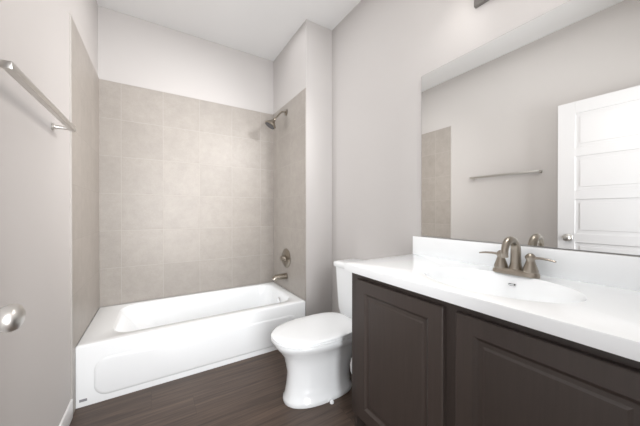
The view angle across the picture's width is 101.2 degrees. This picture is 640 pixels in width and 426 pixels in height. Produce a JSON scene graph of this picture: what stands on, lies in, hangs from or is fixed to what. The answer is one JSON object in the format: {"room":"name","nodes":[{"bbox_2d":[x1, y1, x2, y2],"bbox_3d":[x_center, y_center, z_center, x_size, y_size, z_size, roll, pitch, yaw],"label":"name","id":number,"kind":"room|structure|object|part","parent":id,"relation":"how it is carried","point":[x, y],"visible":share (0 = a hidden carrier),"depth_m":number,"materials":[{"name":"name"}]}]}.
{"room":"bathroom","nodes":[
{"label":"bathroom","id":0,"kind":"room"},
{"bbox_2d":[0,0,97,425],"bbox_3d":[-1.120,-0.279,0.917,0.120,2.830,3.080,0,0,-32],"label":"wall","id":1,"kind":"structure","parent":0,"point":[34,244],"depth_m":1.05,"materials":[{"name":"paint"}]},
{"bbox_2d":[0,304,25,332],"bbox_3d":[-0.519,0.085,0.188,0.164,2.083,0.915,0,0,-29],"label":"door knob","id":2,"kind":"object","parent":1,"relation":"in","point":[12,317],"depth_m":0.54,"materials":[{"name":"grey metal"}]},
{"bbox_2d":[0,59,75,131],"bbox_3d":[-1.029,-0.397,0.961,0.080,0.034,0.664,0,0,-32],"label":"towel rail","id":3,"kind":"object","parent":1,"relation":"attached to","point":[16,73],"visible":1,"depth_m":0.86,"materials":[{"name":"silver metal"}]},
{"bbox_2d":[59,399,72,425],"bbox_3d":[-0.851,1.084,0.611,0.010,0.105,1.989,0,0,-32],"label":"baseboard","id":4,"kind":"structure","parent":1,"relation":"attached to","point":[67,417],"depth_m":1.39,"materials":[{"name":"white wood"}]},
{"bbox_2d":[69,13,72,399],"bbox_3d":[-1.378,0.017,1.455,0.008,2.234,0.006,0,0,-32],"label":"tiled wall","id":5,"kind":"structure","parent":1,"relation":"attached to","point":[70,120],"depth_m":1.45,"materials":[{"name":"grey"}]},
{"bbox_2d":[71,16,99,413],"bbox_3d":[-1.597,0.017,1.808,0.007,2.230,0.825,0,0,-32],"label":"tile","id":6,"kind":"structure","parent":1,"relation":"attached to","point":[85,210],"depth_m":1.70,"materials":[{"name":"beige tile"}]},
{"bbox_2d":[98,5,273,307],"bbox_3d":[-1.201,-0.285,2.608,1.524,2.830,0.120,0,0,-32],"label":"wall","id":7,"kind":"structure","parent":0,"point":[134,51],"depth_m":2.46,"materials":[{"name":"paint"}]},
{"bbox_2d":[99,79,272,306],"bbox_3d":[-1.167,-0.165,2.554,1.510,1.870,0.007,0,0,-32],"label":"tile","id":8,"kind":"structure","parent":7,"relation":"attached to","point":[185,195],"depth_m":2.46,"materials":[{"name":"beige tile"}]},
{"bbox_2d":[69,350,354,425],"bbox_3d":[-0.030,1.185,0.985,2.600,0.100,4.500,0,0,-32],"label":"floor","id":9,"kind":"structure","parent":0,"point":[248,391],"depth_m":1.56,"materials":[{"name":"brown wood"}]},
{"bbox_2d":[76,282,304,408],"bbox_3d":[-0.968,0.952,2.236,1.520,0.358,0.760,0,0,-32],"label":"bathtub","id":10,"kind":"object","parent":9,"relation":"on","point":[123,349],"visible":0.85,"depth_m":1.89,"materials":[{"name":"white ceramic"}]},
{"bbox_2d":[271,259,362,408],"bbox_3d":[0.084,0.751,1.725,0.817,0.764,0.525,0,0,-32],"label":"toilet","id":11,"kind":"object","parent":9,"relation":"on","point":[315,350],"visible":0.52,"depth_m":1.58,"materials":[{"name":"white ceramic"}]},
{"bbox_3d":[-0.028,0.740,1.679,0.579,0.035,0.374,0,0,-32],"label":"seat","id":12,"kind":"part","parent":11,"relation":"part of","materials":[{"name":"white ceramic"}]},
{"bbox_2d":[344,236,639,425],"bbox_3d":[0.663,0.616,1.036,0.555,1.038,1.140,0,0,-32],"label":"bathroom vanity","id":13,"kind":"object","parent":9,"relation":"on","point":[509,331],"visible":1,"depth_m":0.91,"materials":[{"name":"black wood"}]},
{"bbox_3d":[0.313,0.668,1.121,0.020,0.678,0.467,0,0,-32],"label":"door","id":14,"kind":"part","parent":13,"relation":"part of","materials":[{"name":"brown wood"}]},
{"bbox_2d":[478,236,556,278],"bbox_3d":[0.798,0.178,1.099,0.139,0.163,0.276,0,0,-32],"label":"faucet","id":15,"kind":"object","parent":13,"relation":"on","point":[515,270],"depth_m":1.10,"materials":[{"name":"silver metal"}]},
{"bbox_3d":[0.583,0.669,0.685,0.020,0.678,0.467,0,0,-32],"label":"door","id":16,"kind":"part","parent":13,"relation":"part of","materials":[{"name":"brown wood"}]},
{"bbox_2d":[96,0,360,60],"bbox_3d":[-0.030,-1.745,0.975,2.600,0.100,4.500,0,0,-32],"label":"ceiling","id":17,"kind":"structure","parent":0,"point":[266,29],"depth_m":2.29,"materials":[{"name":"paint"}]},
{"bbox_2d":[274,19,331,315],"bbox_3d":[-0.185,-0.286,2.790,0.394,2.830,0.880,0,0,-32],"label":"wall","id":18,"kind":"structure","parent":0,"point":[302,60],"depth_m":2.39,"materials":[{"name":"paint"}]},
{"bbox_2d":[273,88,305,300],"bbox_3d":[-0.324,-0.166,2.633,0.007,1.870,0.760,0,0,-32],"label":"tile","id":19,"kind":"structure","parent":18,"relation":"attached to","point":[289,182],"depth_m":2.55,"materials":[{"name":"beige tile"}]},
{"bbox_2d":[265,109,287,129],"bbox_3d":[-0.435,-0.931,2.593,0.219,0.219,0.116,0,0,-32],"label":"shower head","id":20,"kind":"object","parent":19,"relation":"attached to","point":[270,124],"visible":0.98,"depth_m":2.56},
{"bbox_2d":[272,273,287,280],"bbox_3d":[-0.405,0.638,2.610,0.156,0.066,0.060,0,0,-32],"label":"tub spout","id":21,"kind":"object","parent":19,"relation":"attached to","point":[279,276],"visible":1,"depth_m":2.59,"materials":[{"name":"silver metal"}]},
{"bbox_2d":[280,248,290,267],"bbox_3d":[-0.364,0.454,2.630,0.066,0.194,0.203,0,0,-32],"label":"shower valve","id":22,"kind":"object","parent":19,"relation":"attached to","point":[285,258],"visible":1,"depth_m":2.61,"materials":[{"name":"silver metal"}]},
{"bbox_2d":[332,0,639,313],"bbox_3d":[0.742,-0.282,1.552,0.120,2.830,2.200,0,0,-32],"label":"wall","id":23,"kind":"structure","parent":0,"point":[387,55],"depth_m":1.86,"materials":[{"name":"paint"}]},
{"bbox_2d":[474,0,488,7],"bbox_3d":[0.821,-1.164,1.129,0.186,0.246,0.392,0,0,-32],"label":"sconce","id":24,"kind":"object","parent":23,"relation":"attached to","point":[478,3],"visible":0.91,"depth_m":1.31,"materials":[{"name":"silver metal"}]},
{"bbox_2d":[421,0,639,255],"bbox_3d":[0.902,-0.347,1.174,0.005,0.980,1.048,0,0,-32],"label":"mirror","id":25,"kind":"object","parent":23,"relation":"attached to","point":[531,133],"visible":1,"depth_m":1.11,"materials":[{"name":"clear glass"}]}
]}

